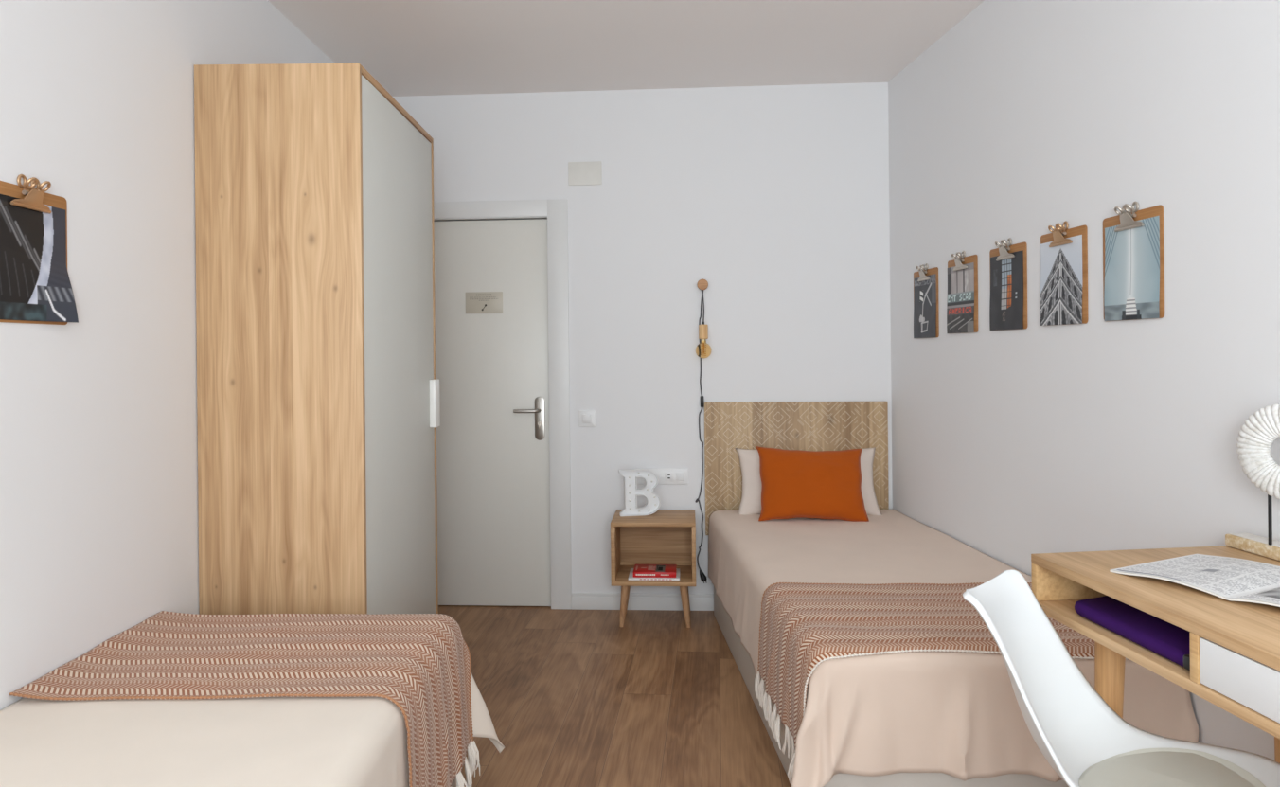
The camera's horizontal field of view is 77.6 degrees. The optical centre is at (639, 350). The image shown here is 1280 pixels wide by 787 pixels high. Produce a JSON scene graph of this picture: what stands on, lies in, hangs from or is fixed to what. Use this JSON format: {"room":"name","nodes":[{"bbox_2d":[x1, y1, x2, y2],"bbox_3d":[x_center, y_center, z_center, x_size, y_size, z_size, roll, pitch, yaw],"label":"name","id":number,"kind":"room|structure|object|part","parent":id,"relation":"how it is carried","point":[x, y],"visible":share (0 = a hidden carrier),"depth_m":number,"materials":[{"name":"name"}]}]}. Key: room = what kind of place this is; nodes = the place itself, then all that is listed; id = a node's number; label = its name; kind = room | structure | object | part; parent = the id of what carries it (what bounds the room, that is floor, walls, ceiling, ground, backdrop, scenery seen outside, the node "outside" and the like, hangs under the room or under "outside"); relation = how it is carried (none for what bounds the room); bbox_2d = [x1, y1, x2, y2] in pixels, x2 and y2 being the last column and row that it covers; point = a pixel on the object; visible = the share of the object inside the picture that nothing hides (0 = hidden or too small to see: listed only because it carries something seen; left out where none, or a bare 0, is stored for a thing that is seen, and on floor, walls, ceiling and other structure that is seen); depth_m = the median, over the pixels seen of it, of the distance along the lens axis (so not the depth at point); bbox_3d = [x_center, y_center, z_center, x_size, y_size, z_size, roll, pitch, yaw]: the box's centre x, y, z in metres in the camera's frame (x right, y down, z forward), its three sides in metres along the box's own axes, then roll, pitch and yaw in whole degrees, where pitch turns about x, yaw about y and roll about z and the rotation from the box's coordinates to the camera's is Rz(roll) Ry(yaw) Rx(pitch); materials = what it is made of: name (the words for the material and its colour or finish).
{"room":"bedroom","nodes":[
{"label":"bedroom","id":0,"kind":"room"},
{"bbox_2d":[0,0,335,710],"bbox_3d":[-1.497,0.010,1.296,0.120,2.750,5.992,-1,0,0],"label":"wall","id":1,"kind":"structure","parent":0,"point":[99,513],"depth_m":2.14,"materials":[{"name":"paint"}]},
{"bbox_2d":[0,174,78,324],"bbox_3d":[-1.420,-0.237,1.868,0.038,0.346,0.252,-1,0,0],"label":"clipboard","id":2,"kind":"object","parent":1,"relation":"attached to","point":[36,288],"visible":1,"depth_m":1.88,"materials":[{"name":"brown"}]},
{"bbox_2d":[438,604,791,786],"bbox_3d":[0.203,1.408,1.296,3.492,0.080,6.232,-1,0,0],"label":"floor","id":3,"kind":"structure","parent":0,"point":[572,698],"depth_m":3.11,"materials":[{"name":"brown wood"}]},
{"bbox_2d":[0,672,504,786],"bbox_3d":[-0.926,1.086,1.462,0.999,0.586,2.086,-1,0,0],"label":"bed","id":4,"kind":"object","parent":3,"relation":"on","point":[256,741],"visible":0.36,"depth_m":1.63,"materials":[{"name":"cream cotton"},{"name":"grey upholstery fabric"}]},
{"bbox_2d":[9,610,479,786],"bbox_3d":[-0.951,1.028,2.107,0.952,0.518,0.656,-1,0,0],"label":"throw blanket","id":5,"kind":"object","parent":4,"relation":"on","point":[420,663],"visible":1,"depth_m":2.05,"materials":[{"name":"fabric"}]},
{"bbox_2d":[194,63,440,614],"bbox_3d":[-1.152,0.228,3.030,0.558,2.308,0.920,-1,0,0],"label":"wardrobe","id":6,"kind":"object","parent":3,"relation":"on","point":[318,416],"visible":0.66,"depth_m":2.57,"materials":[{"name":"brown wood"}]},
{"bbox_3d":[-1.174,-0.914,3.030,0.536,0.024,0.879,-1,0,0],"label":"panel","id":7,"kind":"part","parent":6,"relation":"part of","materials":[{"name":"brown wood"}]},
{"bbox_3d":[-0.907,0.202,3.030,0.019,2.208,0.873,-1,0,0],"label":"door","id":8,"kind":"part","parent":6,"relation":"part of","materials":[{"name":"beige paint"}]},
{"bbox_3d":[-1.163,0.228,3.480,0.536,2.308,0.020,-1,0,0],"label":"panel","id":9,"kind":"part","parent":6,"relation":"part of","materials":[{"name":"brown wood"}]},
{"bbox_3d":[-0.885,0.228,3.429,0.025,0.203,0.074,-1,0,0],"label":"handle","id":10,"kind":"part","parent":6,"relation":"part of","materials":[{"name":"white metal"}]},
{"bbox_2d":[610,509,695,627],"bbox_3d":[0.075,1.103,4.014,0.413,0.536,0.315,-1,0,3],"label":"nightstand","id":11,"kind":"object","parent":3,"relation":"on","point":[663,536],"visible":0.93,"depth_m":4.11,"materials":[{"name":"brown wood"}]},
{"bbox_3d":[-0.122,0.991,4.026,0.020,0.268,0.314,-1,0,3],"label":"panel","id":12,"kind":"part","parent":11,"relation":"part of","materials":[{"name":"brown wood"}]},
{"bbox_3d":[-0.078,1.257,3.934,0.038,0.230,0.068,-1,0,-25],"label":"leg","id":13,"kind":"part","parent":11,"relation":"part of","materials":[{"name":"brown wood"}]},
{"bbox_3d":[-0.069,1.257,4.130,0.037,0.230,0.064,-1,0,-42],"label":"leg","id":14,"kind":"part","parent":11,"relation":"part of","materials":[{"name":"brown wood"}]},
{"bbox_2d":[618,468,660,515],"bbox_3d":[0.000,0.723,4.051,0.210,0.231,0.048,-1,0,-9],"label":"light","id":15,"kind":"object","parent":11,"relation":"on","point":[631,490],"visible":1,"depth_m":4.05,"materials":[{"name":"white plastic"}]},
{"bbox_3d":[0.072,0.845,4.014,0.413,0.020,0.315,-1,0,3],"label":"panel","id":16,"kind":"part","parent":11,"relation":"part of","materials":[{"name":"brown wood"}]},
{"bbox_3d":[0.075,1.133,4.014,0.413,0.020,0.315,-1,0,3],"label":"panel","id":17,"kind":"part","parent":11,"relation":"part of","materials":[{"name":"brown wood"}]},
{"bbox_2d":[628,568,679,580],"bbox_3d":[0.074,1.117,3.972,0.252,0.010,0.181,-1,0,3],"label":"book","id":18,"kind":"object","parent":11,"relation":"on","point":[631,576],"visible":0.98,"depth_m":3.89,"materials":[{"name":"white paper"}]},
{"bbox_2d":[633,564,676,577],"bbox_3d":[0.076,1.098,3.966,0.212,0.027,0.151,-1,0,3],"label":"book","id":19,"kind":"object","parent":18,"relation":"on","point":[639,570],"visible":1,"depth_m":3.92,"materials":[{"name":"red paper"}]},
{"bbox_2d":[655,565,665,571],"bbox_3d":[0.102,1.085,3.959,0.046,0.001,0.120,-1,0,3],"label":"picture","id":20,"kind":"object","parent":19,"relation":"on","point":[658,568],"depth_m":3.95,"materials":[{"name":"grey"}]},
{"bbox_3d":[0.083,0.989,4.165,0.373,0.268,0.012,-1,0,3],"label":"panel","id":21,"kind":"part","parent":11,"relation":"part of","materials":[{"name":"brown wood"}]},
{"bbox_3d":[0.221,1.254,3.914,0.054,0.230,0.060,-1,0,3],"label":"leg","id":22,"kind":"part","parent":11,"relation":"part of","materials":[{"name":"brown wood"}]},
{"bbox_3d":[0.234,1.254,4.112,0.064,0.230,0.037,-1,0,-41],"label":"leg","id":23,"kind":"part","parent":11,"relation":"part of","materials":[{"name":"brown wood"}]},
{"bbox_3d":[0.270,0.987,4.003,0.020,0.268,0.314,-1,0,3],"label":"panel","id":24,"kind":"part","parent":11,"relation":"part of","materials":[{"name":"brown wood"}]},
{"bbox_2d":[704,401,1198,786],"bbox_3d":[0.911,0.814,3.138,1.140,1.094,2.136,-1,0,0],"label":"bed","id":25,"kind":"object","parent":3,"relation":"on","point":[911,719],"visible":0.66,"depth_m":2.20,"materials":[{"name":"beige fabric"}]},
{"bbox_3d":[0.811,0.615,4.143,0.944,0.694,0.022,-1,0,3],"label":"headboard","id":26,"kind":"part","parent":25,"relation":"part of","materials":[{"name":"brown wood"}]},
{"bbox_2d":[735,447,882,515],"bbox_3d":[0.852,0.669,4.044,0.720,0.330,0.193,-1,0,3],"label":"bed pillow","id":27,"kind":"object","parent":25,"relation":"on","point":[749,459],"visible":0.33,"depth_m":4.01,"materials":[{"name":"white fabric"}]},
{"bbox_2d":[756,445,869,521],"bbox_3d":[0.838,0.652,3.893,0.530,0.349,0.203,-1,0,4],"label":"cushion","id":28,"kind":"object","parent":25,"relation":"on","point":[795,483],"visible":1,"depth_m":3.84,"materials":[{"name":"orange fabric"}]},
{"bbox_2d":[754,582,1127,782],"bbox_3d":[0.940,1.020,2.482,1.074,0.428,0.665,-1,0,0],"label":"throw blanket","id":29,"kind":"object","parent":25,"relation":"on","point":[803,626],"visible":0.7,"depth_m":2.41,"materials":[{"name":"fabric"}]},
{"bbox_2d":[962,569,1279,786],"bbox_3d":[0.937,0.927,1.528,0.410,0.871,0.544,-1,0,-44],"label":"shell chair","id":30,"kind":"object","parent":3,"relation":"on","point":[1087,743],"visible":1,"depth_m":1.64,"materials":[{"name":"white plastic"}]},
{"bbox_2d":[1031,545,1279,763],"bbox_3d":[1.258,0.917,1.424,0.550,0.880,0.985,-1,0,-7],"label":"writing desk","id":31,"kind":"object","parent":3,"relation":"on","point":[1235,646],"visible":0.67,"depth_m":1.51,"materials":[{"name":"brown wood"}]},
{"bbox_3d":[1.190,0.542,1.902,0.529,0.085,0.020,-1,0,-6],"label":"panel","id":32,"kind":"part","parent":31,"relation":"part of","materials":[{"name":"brown wood"}]},
{"bbox_3d":[1.051,0.983,1.773,0.062,0.752,0.068,-1,0,-6],"label":"leg","id":33,"kind":"part","parent":31,"relation":"part of","materials":[{"name":"brown wood"}]},
{"bbox_2d":[1074,595,1190,670],"bbox_3d":[1.153,0.550,1.624,0.364,0.065,0.348,-1,0,-7],"label":"laptop sleeve","id":34,"kind":"object","parent":31,"relation":"on","point":[1162,637],"visible":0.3,"depth_m":1.60,"materials":[{"name":"purple fabric"}]},
{"bbox_3d":[1.006,0.567,1.444,0.030,0.026,0.022,-1,0,-6],"label":"zip pull","id":35,"kind":"part","parent":34,"relation":"part of","materials":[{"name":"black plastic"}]},
{"bbox_3d":[1.245,0.595,1.423,0.530,0.021,0.985,-1,0,-6],"label":"panel","id":36,"kind":"part","parent":31,"relation":"part of","materials":[{"name":"brown wood"}]},
{"bbox_2d":[1110,553,1279,606],"bbox_3d":[1.249,0.466,1.595,0.312,0.022,0.439,-1,0,-27],"label":"newspaper","id":37,"kind":"object","parent":31,"relation":"on","point":[1226,577],"visible":1,"depth_m":1.64,"materials":[{"name":"paper"}]},
{"bbox_3d":[1.207,0.542,1.184,0.398,0.080,0.474,-1,0,-6],"label":"drawer","id":38,"kind":"part","parent":31,"relation":"part of","materials":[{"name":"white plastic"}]},
{"bbox_2d":[1225,404,1279,560],"bbox_3d":[1.455,0.297,1.801,0.076,0.356,0.275,-1,0,-6],"label":"sculpture","id":39,"kind":"object","parent":31,"relation":"on","point":[1258,433],"visible":1,"depth_m":1.83,"materials":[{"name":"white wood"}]},
{"bbox_3d":[1.440,0.385,1.818,0.007,0.120,0.007,-1,0,-6],"label":"rod","id":40,"kind":"part","parent":39,"relation":"part of","materials":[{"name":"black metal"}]},
{"bbox_3d":[1.444,0.979,1.767,0.062,0.752,0.068,-1,0,-6],"label":"leg","id":41,"kind":"part","parent":31,"relation":"part of","materials":[{"name":"brown wood"}]},
{"bbox_2d":[267,0,984,96],"bbox_3d":[0.175,-1.432,1.296,3.492,0.100,6.232,-1,0,0],"label":"ceiling","id":42,"kind":"structure","parent":0,"point":[410,47],"depth_m":3.53,"materials":[{"name":"paint"}]},
{"bbox_2d":[392,82,892,593],"bbox_3d":[-0.064,-0.004,4.271,2.744,2.750,0.120,-1,0,3],"label":"wall","id":43,"kind":"structure","parent":0,"point":[775,197],"depth_m":4.19,"materials":[{"name":"paint"}]},
{"bbox_2d":[434,218,551,605],"bbox_3d":[-0.889,0.337,4.268,0.808,2.072,0.108,-1,0,3],"label":"door","id":44,"kind":"structure","parent":43,"relation":"in","point":[493,481],"depth_m":4.28,"materials":[{"name":"paint"}]},
{"bbox_2d":[465,291,502,313],"bbox_3d":[-0.838,-0.256,4.276,0.203,0.115,0.006,-1,0,3],"label":"door sign","id":45,"kind":"object","parent":44,"relation":"attached to","point":[480,302],"visible":1,"depth_m":4.28,"materials":[{"name":"beige paper"}]},
{"bbox_3d":[-0.599,0.321,4.231,0.140,0.019,0.068,-1,0,3],"label":"handle","id":46,"kind":"part","parent":44,"relation":"part of","materials":[{"name":"metal"}]},
{"bbox_3d":[-0.536,0.363,4.257,0.054,0.232,0.008,-1,0,3],"label":"handle plate","id":47,"kind":"part","parent":44,"relation":"part of","materials":[{"name":"metal"}]},
{"bbox_2d":[433,198,571,608],"bbox_3d":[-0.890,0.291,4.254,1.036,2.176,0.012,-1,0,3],"label":"trim","id":48,"kind":"structure","parent":43,"relation":"attached to","point":[556,211],"depth_m":4.22,"materials":[{"name":"white paint"}]},
{"bbox_2d":[568,160,602,185],"bbox_3d":[-0.292,-0.939,4.221,0.178,0.124,0.006,-1,0,3],"label":"junction box cover","id":49,"kind":"object","parent":43,"relation":"attached to","point":[579,173],"visible":1,"depth_m":4.22,"materials":[{"name":"plastic"}]},
{"bbox_2d":[578,409,595,426],"bbox_3d":[-0.281,0.361,4.215,0.092,0.088,0.018,-1,0,3],"label":"light switch","id":50,"kind":"object","parent":43,"relation":"attached to","point":[586,417],"visible":1,"depth_m":4.21,"materials":[{"name":"white plastic"}]},
{"bbox_2d":[571,592,713,610],"bbox_3d":[0.470,1.322,4.174,1.668,0.086,0.012,-1,0,3],"label":"baseboard","id":51,"kind":"structure","parent":43,"relation":"attached to","point":[579,600],"depth_m":4.20,"materials":[{"name":"white paint"}]},
{"bbox_2d":[634,467,688,483],"bbox_3d":[0.113,0.664,4.192,0.284,0.084,0.017,-1,0,3],"label":"outlet panel","id":52,"kind":"object","parent":43,"relation":"attached to","point":[666,475],"visible":0.67,"depth_m":4.19,"materials":[{"name":"white plastic"}]},
{"bbox_2d":[696,279,708,289],"bbox_3d":[0.328,-0.344,4.168,0.058,0.057,0.039,-1,0,0],"label":"peg","id":53,"kind":"object","parent":43,"relation":"attached to","point":[702,284],"visible":1,"depth_m":4.15,"materials":[{"name":"brown wood"}]},
{"bbox_2d":[694,278,711,583],"bbox_3d":[0.331,0.423,4.148,0.092,1.597,0.082,-1,0,3],"label":"pendant lamp","id":54,"kind":"object","parent":53,"relation":"hanging from","point":[702,349],"visible":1,"depth_m":4.16,"materials":[{"name":"brown wood"}]},
{"bbox_3d":[0.315,0.390,4.168,0.058,1.532,0.037,-1,0,3],"label":"cord","id":55,"kind":"part","parent":54,"relation":"part of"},
{"bbox_2d":[700,395,703,407],"bbox_3d":[0.326,0.269,4.176,0.018,0.060,0.019,-1,0,3],"label":"switch","id":56,"kind":"object","parent":54,"relation":"attached to","point":[702,397],"depth_m":4.17,"materials":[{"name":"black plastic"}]},
{"bbox_3d":[0.332,-0.005,4.147,0.082,0.093,0.082,-1,0,3],"label":"glass bulb","id":57,"kind":"part","parent":54,"relation":"part of","materials":[{"name":"brown"}]},
{"bbox_2d":[888,0,1279,760],"bbox_3d":[1.618,-0.021,1.220,0.120,2.750,5.853,-1,0,-5],"label":"wall","id":58,"kind":"structure","parent":0,"point":[1024,117],"depth_m":2.53,"materials":[{"name":"paint"}]},
{"bbox_2d":[913,263,939,337],"bbox_3d":[1.317,-0.231,3.711,0.038,0.346,0.252,-1,0,-5],"label":"clipboard","id":59,"kind":"object","parent":58,"relation":"attached to","point":[926,321],"visible":1,"depth_m":3.70,"materials":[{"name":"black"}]},
{"bbox_2d":[946,250,977,333],"bbox_3d":[1.347,-0.247,3.364,0.038,0.346,0.252,-1,0,-5],"label":"clipboard","id":60,"kind":"object","parent":58,"relation":"attached to","point":[962,306],"visible":1,"depth_m":3.35,"materials":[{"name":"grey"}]},
{"bbox_2d":[989,237,1027,330],"bbox_3d":[1.378,-0.251,3.015,0.038,0.346,0.252,-1,0,-5],"label":"clipboard","id":61,"kind":"object","parent":58,"relation":"attached to","point":[1007,264],"visible":1,"depth_m":3.00,"materials":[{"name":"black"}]},
{"bbox_2d":[1039,220,1088,325],"bbox_3d":[1.408,-0.259,2.676,0.038,0.346,0.252,-1,0,-5],"label":"clipboard","id":62,"kind":"object","parent":58,"relation":"attached to","point":[1063,294],"visible":1,"depth_m":2.66,"materials":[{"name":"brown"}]},
{"bbox_2d":[1102,201,1164,320],"bbox_3d":[1.437,-0.264,2.348,0.038,0.346,0.252,-1,0,-5],"label":"clipboard","id":63,"kind":"object","parent":58,"relation":"attached to","point":[1133,246],"visible":1,"depth_m":2.33,"materials":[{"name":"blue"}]}
]}

